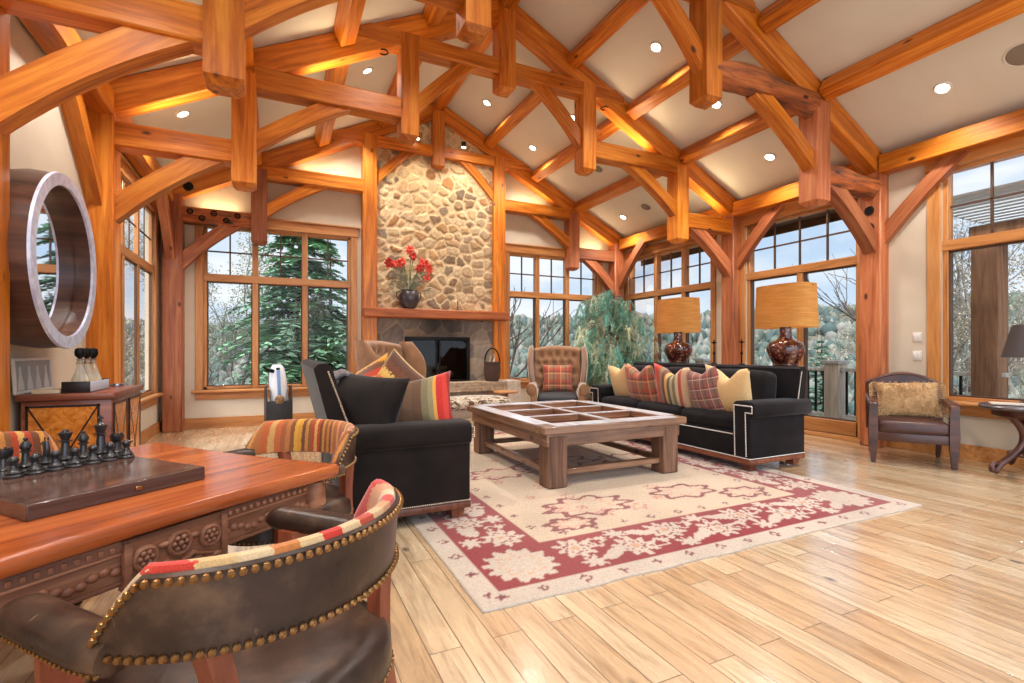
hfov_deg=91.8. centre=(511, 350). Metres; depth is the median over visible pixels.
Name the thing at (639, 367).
cushion
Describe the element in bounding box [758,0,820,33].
purlin
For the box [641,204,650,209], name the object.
grille
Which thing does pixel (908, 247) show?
wall
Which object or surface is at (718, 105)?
recessed light
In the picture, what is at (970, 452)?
baseboard
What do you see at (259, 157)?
purlin
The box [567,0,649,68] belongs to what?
purlin
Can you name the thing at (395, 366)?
throw pillow
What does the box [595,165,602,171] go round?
grille
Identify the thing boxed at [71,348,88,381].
decanter
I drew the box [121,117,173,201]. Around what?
beam
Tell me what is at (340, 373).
throw blanket
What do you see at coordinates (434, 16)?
purlin
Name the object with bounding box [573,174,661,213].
purlin
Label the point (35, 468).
pawn
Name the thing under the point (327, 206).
wall
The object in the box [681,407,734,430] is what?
seat cushion
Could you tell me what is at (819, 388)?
conifer tree
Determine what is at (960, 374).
deck railing
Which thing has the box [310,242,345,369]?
conifer tree
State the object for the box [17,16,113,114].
beam
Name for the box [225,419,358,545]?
barrel chair
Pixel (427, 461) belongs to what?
sofa
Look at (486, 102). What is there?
recessed light
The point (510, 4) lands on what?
ridge beam
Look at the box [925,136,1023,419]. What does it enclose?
window
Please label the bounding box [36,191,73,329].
mirror glass
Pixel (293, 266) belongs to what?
conifer tree
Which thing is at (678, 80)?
purlin
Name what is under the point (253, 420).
baseboard
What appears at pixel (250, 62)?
purlin
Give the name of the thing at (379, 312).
mantel shelf
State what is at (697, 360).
railing post
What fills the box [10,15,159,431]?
wall
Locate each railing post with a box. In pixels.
[693,358,709,363]
[821,360,849,418]
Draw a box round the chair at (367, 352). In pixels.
[355,341,425,377]
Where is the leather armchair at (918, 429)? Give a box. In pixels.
[865,372,960,469]
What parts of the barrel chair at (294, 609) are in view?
leg, arm, leg, seat, nailhead trim, leg, arm, leg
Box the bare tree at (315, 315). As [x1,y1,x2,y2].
[125,211,344,384]
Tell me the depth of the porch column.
6.88 m
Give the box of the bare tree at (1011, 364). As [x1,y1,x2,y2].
[808,218,1023,397]
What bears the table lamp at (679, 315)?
on the console table at (664, 362)
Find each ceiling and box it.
[75,0,1023,237]
[953,180,1023,223]
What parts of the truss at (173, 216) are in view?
wall post, pendant post, chimney post, king post, chimney post, pendant post, wall post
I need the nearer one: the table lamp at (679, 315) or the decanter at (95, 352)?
the decanter at (95, 352)
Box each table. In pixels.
[0,442,338,607]
[467,400,685,488]
[494,390,518,397]
[664,362,803,366]
[978,402,1023,473]
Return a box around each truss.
[0,0,969,447]
[61,0,784,383]
[156,102,647,432]
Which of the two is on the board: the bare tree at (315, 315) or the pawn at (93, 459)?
the pawn at (93, 459)
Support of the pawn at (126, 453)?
on the board
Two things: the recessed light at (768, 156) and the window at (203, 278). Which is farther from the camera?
the window at (203, 278)
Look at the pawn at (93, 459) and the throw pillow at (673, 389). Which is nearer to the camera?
the pawn at (93, 459)
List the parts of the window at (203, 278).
sill, head trim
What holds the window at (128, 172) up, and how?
in the wall at (43, 143)
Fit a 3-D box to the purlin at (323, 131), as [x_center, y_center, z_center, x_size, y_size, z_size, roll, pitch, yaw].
[-2.651,-3.620,7.232,0.247,0.251,2.880,0,0,-25]
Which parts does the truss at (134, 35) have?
wall post, pendant post, post, post, pendant post, wall post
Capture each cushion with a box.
[450,395,510,409]
[537,391,577,401]
[602,396,641,407]
[632,365,667,379]
[637,401,685,415]
[668,367,705,374]
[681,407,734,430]
[718,369,776,399]
[878,415,949,435]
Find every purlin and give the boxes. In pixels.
[246,37,254,67]
[257,101,261,165]
[314,64,349,146]
[333,0,365,46]
[378,61,421,127]
[422,4,447,26]
[484,71,555,148]
[531,119,619,182]
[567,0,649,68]
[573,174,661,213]
[626,33,744,119]
[679,111,795,164]
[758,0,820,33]
[819,0,1023,100]
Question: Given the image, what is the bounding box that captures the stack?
[109,383,123,386]
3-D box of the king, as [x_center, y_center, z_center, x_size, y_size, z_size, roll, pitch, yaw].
[-1.671,0.351,2.017,0.068,0.179,0.069,0,0,24]
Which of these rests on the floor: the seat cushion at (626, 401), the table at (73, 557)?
the table at (73, 557)
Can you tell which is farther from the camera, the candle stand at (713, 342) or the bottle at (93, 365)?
the candle stand at (713, 342)
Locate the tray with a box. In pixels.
[61,378,108,392]
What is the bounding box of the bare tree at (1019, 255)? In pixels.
[953,221,1023,398]
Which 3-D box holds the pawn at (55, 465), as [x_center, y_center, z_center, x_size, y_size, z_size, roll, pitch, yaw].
[-1.683,0.403,1.829,0.056,0.074,0.057,0,0,24]
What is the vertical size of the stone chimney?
5.370 m
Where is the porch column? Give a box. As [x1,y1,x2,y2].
[971,245,1007,397]
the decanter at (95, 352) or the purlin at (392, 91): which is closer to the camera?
the decanter at (95, 352)
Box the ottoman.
[450,395,510,418]
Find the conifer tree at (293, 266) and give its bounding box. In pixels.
[217,234,345,383]
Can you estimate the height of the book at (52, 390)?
0.025 m
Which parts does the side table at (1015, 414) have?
leg, leg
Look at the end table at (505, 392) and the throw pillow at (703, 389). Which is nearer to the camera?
the throw pillow at (703, 389)
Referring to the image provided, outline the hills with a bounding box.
[127,305,1018,419]
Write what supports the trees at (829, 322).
on the hills
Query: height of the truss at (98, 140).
5.976 m
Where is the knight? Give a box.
[39,436,51,469]
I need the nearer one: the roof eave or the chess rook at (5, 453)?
the chess rook at (5, 453)
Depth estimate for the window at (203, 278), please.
8.38 m
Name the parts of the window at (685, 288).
rail, head trim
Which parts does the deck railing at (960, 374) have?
rail, rail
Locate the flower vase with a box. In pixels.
[384,245,432,308]
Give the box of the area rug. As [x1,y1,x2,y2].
[407,429,921,612]
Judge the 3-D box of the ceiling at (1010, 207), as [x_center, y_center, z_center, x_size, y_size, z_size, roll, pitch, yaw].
[7.203,-1.870,4.530,2.005,0.030,5.200,0,0,-25]
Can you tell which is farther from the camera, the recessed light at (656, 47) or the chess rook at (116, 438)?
the recessed light at (656, 47)
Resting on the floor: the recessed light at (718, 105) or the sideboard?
the sideboard
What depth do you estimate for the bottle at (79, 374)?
3.59 m
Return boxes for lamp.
[656,297,700,362]
[754,282,818,366]
[1000,324,1023,402]
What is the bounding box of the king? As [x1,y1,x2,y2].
[93,415,107,459]
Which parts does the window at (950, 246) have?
casing, head trim, sill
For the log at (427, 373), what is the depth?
9.70 m
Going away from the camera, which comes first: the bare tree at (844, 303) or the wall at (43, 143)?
the wall at (43, 143)
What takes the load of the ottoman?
on the area rug
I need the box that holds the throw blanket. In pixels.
[333,369,351,380]
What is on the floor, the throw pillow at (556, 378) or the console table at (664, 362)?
the console table at (664, 362)
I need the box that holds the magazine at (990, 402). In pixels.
[988,401,1023,405]
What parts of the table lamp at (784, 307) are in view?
lamp shade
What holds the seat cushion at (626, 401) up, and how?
on the sofa at (768, 427)
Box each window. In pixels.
[121,153,163,409]
[191,218,359,399]
[505,243,604,387]
[624,234,716,363]
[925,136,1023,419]
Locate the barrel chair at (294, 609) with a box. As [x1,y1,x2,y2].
[0,479,403,682]
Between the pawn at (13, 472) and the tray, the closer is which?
the pawn at (13, 472)
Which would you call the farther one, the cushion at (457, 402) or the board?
the cushion at (457, 402)
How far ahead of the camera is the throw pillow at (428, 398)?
3.93 m
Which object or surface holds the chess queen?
on the board
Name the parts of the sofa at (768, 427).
arm, nailhead trim, nailhead trim, frame, nailhead trim, arm, nailhead trim, nailhead trim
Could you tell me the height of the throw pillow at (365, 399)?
0.525 m
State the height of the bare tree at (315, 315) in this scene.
7.818 m
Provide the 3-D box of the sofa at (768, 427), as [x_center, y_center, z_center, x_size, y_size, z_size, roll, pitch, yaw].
[2.210,0.706,6.476,0.928,1.065,2.900,0,0,-25]
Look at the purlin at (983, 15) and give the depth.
4.96 m
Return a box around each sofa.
[300,359,474,517]
[589,362,811,471]
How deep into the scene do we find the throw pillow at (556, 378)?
7.91 m
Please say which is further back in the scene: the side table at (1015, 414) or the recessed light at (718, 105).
the recessed light at (718, 105)
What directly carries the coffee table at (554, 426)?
on the area rug
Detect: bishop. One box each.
[18,437,33,472]
[77,430,89,462]
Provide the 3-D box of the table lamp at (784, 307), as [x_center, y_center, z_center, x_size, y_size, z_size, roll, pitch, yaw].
[3.240,-0.311,5.880,0.453,0.990,0.700,0,0,-25]
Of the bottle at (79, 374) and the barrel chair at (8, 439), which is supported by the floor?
the barrel chair at (8, 439)
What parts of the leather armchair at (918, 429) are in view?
arm, leg, backrest, frame, seat rail, leg, arm, leg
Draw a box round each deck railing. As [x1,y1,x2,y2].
[808,367,823,415]
[841,368,1008,419]
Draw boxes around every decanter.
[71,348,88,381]
[83,348,95,381]
[90,348,101,380]
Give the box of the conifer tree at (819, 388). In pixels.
[808,338,852,419]
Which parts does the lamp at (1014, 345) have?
lamp shade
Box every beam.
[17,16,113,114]
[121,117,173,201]
[434,30,491,110]
[501,0,520,9]
[619,209,720,249]
[733,164,859,216]
[878,108,1023,174]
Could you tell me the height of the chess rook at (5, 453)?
0.098 m
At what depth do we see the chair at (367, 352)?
6.75 m
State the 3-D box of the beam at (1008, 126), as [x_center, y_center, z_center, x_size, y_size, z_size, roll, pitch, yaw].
[6.028,-2.400,3.834,0.190,0.240,5.750,0,0,-25]
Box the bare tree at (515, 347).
[510,289,574,376]
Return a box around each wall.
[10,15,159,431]
[145,147,608,419]
[624,147,1023,449]
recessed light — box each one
[175,110,189,117]
[361,67,372,74]
[483,99,490,106]
[529,145,536,150]
[650,41,662,52]
[711,101,722,108]
[764,153,775,160]
[933,82,952,94]
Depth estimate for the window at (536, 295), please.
10.63 m
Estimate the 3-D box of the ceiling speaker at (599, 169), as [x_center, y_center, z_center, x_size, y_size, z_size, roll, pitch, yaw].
[1.614,-3.426,9.348,0.212,0.116,0.237,0,0,-20]
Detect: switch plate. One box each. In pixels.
[913,332,921,341]
[913,351,921,359]
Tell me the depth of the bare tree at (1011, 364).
10.24 m
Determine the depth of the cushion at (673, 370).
6.47 m
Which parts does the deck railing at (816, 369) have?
rail, rail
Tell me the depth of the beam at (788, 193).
7.81 m
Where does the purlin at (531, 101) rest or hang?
attached to the ceiling at (900, 108)
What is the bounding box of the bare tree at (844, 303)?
[792,249,970,394]
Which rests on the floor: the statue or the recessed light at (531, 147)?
the statue
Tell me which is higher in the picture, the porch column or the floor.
the porch column
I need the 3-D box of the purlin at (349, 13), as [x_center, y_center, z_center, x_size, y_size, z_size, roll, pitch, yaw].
[-1.501,-3.620,4.812,0.247,0.251,2.040,0,0,-25]
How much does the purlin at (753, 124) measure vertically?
0.251 m
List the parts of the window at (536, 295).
head trim, sill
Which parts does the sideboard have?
panel, cabinet door, cabinet door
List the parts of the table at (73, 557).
dentil moulding, leg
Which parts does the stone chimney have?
firebox frame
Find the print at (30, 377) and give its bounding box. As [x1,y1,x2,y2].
[18,365,48,390]
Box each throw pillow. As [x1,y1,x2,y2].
[337,373,410,424]
[356,353,386,376]
[375,349,423,381]
[397,371,452,421]
[542,365,572,391]
[608,363,630,395]
[624,364,658,400]
[654,363,693,407]
[686,366,726,410]
[705,364,751,411]
[869,381,948,418]
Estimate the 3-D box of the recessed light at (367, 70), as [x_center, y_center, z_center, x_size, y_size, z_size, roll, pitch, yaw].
[-2.043,-3.951,7.001,0.154,0.091,0.171,0,0,-19]
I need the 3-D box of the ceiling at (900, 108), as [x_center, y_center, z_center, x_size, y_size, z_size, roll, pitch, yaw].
[0.835,-3.672,4.743,9.500,2.555,11.850,0,0,-25]
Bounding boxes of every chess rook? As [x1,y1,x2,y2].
[0,447,13,476]
[109,432,124,456]
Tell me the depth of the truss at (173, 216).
8.84 m
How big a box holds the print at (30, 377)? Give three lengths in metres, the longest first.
0.510 x 0.165 x 0.002 m
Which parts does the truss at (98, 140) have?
wall post, pendant post, post, king post, post, pendant post, wall post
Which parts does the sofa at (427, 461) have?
frame, nailhead trim, arm, nailhead trim, nailhead trim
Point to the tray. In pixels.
(80, 386)
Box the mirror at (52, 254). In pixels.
[8,168,96,348]
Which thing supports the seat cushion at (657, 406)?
on the sofa at (768, 427)
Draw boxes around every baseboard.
[141,420,161,444]
[184,399,591,429]
[887,441,1023,467]
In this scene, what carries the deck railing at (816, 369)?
attached to the railing post at (834, 378)
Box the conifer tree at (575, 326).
[574,303,591,371]
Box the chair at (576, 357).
[526,346,588,401]
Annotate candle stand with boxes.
[711,340,716,363]
[738,339,744,364]
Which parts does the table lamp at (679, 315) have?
lamp shade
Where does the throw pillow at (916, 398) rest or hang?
on the leather armchair at (918, 429)
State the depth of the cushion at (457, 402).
7.62 m
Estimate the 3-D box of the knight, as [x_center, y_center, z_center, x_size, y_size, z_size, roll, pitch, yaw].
[-1.743,0.380,1.856,0.062,0.121,0.063,0,0,24]
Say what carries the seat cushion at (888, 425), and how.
on the leather armchair at (918, 429)
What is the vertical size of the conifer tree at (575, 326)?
6.548 m
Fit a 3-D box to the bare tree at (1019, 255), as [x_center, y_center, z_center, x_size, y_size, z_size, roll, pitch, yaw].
[10.687,0.657,10.420,5.598,7.813,3.410,0,0,-20]
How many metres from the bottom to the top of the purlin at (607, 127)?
0.251 m
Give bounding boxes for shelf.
[362,307,508,320]
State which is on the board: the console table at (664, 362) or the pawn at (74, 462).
the pawn at (74, 462)
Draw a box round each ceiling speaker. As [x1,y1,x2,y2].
[595,164,603,172]
[640,203,651,210]
[1003,42,1023,66]
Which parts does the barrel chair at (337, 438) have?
arm, leg, leg, seat, nailhead trim, arm, leg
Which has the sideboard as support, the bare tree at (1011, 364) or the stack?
the stack
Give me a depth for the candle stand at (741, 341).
6.45 m
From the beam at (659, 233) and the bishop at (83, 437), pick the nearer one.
the bishop at (83, 437)
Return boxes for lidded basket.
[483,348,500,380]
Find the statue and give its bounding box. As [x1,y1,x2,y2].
[257,364,292,428]
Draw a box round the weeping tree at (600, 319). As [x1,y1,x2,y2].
[572,289,659,397]
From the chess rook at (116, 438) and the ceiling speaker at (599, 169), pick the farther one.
the ceiling speaker at (599, 169)
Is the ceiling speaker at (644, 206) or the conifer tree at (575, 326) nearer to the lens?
the ceiling speaker at (644, 206)
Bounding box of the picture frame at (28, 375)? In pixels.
[10,357,52,394]
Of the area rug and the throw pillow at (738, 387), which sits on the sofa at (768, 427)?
the throw pillow at (738, 387)
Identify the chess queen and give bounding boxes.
[57,429,72,465]
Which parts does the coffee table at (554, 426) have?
leg, rail, rail, leg, rail, rail, leg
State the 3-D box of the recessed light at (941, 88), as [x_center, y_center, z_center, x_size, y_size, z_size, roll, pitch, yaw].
[4.707,-2.871,5.426,0.154,0.091,0.171,0,0,-19]
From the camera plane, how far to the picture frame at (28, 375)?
3.58 m
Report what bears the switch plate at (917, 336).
attached to the wall at (908, 247)
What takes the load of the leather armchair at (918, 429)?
on the floor
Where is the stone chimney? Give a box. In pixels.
[377,122,492,381]
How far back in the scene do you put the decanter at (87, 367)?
3.73 m
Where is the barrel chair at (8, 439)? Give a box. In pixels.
[0,431,82,604]
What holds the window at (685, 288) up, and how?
in the wall at (908, 247)
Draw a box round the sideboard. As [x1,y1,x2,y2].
[15,385,143,450]
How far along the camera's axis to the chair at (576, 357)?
8.07 m
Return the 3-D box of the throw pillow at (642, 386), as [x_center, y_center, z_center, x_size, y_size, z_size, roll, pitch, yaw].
[1.770,0.460,6.787,0.230,0.556,0.645,0,0,-19]
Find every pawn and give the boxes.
[2,456,24,479]
[24,453,45,475]
[45,450,65,471]
[65,447,83,467]
[84,445,101,464]
[101,442,118,461]
[118,440,134,458]
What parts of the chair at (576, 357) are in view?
arm, arm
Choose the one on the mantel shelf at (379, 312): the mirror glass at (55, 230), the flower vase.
the flower vase
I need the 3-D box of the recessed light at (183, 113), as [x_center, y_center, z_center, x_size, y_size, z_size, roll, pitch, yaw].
[-3.978,-2.861,5.993,0.154,0.091,0.171,0,0,-19]
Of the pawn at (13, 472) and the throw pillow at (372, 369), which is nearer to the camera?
the pawn at (13, 472)
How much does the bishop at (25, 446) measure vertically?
0.125 m
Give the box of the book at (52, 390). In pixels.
[31,388,60,393]
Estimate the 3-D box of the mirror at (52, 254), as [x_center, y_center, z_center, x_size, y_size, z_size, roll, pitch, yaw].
[-3.297,-0.630,3.482,0.290,1.234,1.234,0,0,-25]
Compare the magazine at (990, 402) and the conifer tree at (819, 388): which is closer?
the magazine at (990, 402)
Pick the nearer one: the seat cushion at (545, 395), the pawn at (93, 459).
the pawn at (93, 459)
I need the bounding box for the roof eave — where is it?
[641,209,841,265]
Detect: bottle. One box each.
[71,359,88,381]
[83,359,95,381]
[90,358,101,380]
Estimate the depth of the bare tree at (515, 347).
16.00 m
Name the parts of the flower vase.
pot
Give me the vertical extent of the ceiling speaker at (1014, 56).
0.143 m
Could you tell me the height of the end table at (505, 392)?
0.590 m
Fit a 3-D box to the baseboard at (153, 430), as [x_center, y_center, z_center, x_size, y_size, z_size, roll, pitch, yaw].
[-3.039,1.165,2.625,0.025,0.170,11.350,0,0,-25]
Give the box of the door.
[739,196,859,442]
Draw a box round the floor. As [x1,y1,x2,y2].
[0,418,1023,682]
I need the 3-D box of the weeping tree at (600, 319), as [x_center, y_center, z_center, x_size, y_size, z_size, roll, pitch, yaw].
[2.039,-0.023,10.379,1.895,2.546,1.766,0,0,-25]
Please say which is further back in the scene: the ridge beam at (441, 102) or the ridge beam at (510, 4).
the ridge beam at (441, 102)
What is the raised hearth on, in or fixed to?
on the floor
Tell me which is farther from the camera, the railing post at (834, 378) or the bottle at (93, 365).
the railing post at (834, 378)
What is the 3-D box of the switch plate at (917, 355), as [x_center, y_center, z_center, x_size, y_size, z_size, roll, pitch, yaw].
[5.030,0.060,6.166,0.020,0.115,0.095,0,0,-25]
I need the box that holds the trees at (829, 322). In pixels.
[125,290,1023,414]
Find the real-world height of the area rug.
0.011 m
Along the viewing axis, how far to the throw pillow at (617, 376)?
7.23 m
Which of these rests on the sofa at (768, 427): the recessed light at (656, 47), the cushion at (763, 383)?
the cushion at (763, 383)
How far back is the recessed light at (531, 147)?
9.58 m
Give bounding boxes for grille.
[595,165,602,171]
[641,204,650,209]
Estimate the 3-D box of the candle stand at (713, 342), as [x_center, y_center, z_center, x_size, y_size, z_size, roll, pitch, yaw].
[2.794,0.014,6.864,0.090,0.340,0.090,0,0,-25]
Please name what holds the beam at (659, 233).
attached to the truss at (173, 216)
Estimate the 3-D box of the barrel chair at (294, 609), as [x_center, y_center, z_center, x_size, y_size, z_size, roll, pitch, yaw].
[-0.698,0.832,1.358,0.784,0.836,0.880,0,0,23]
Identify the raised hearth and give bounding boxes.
[450,379,520,402]

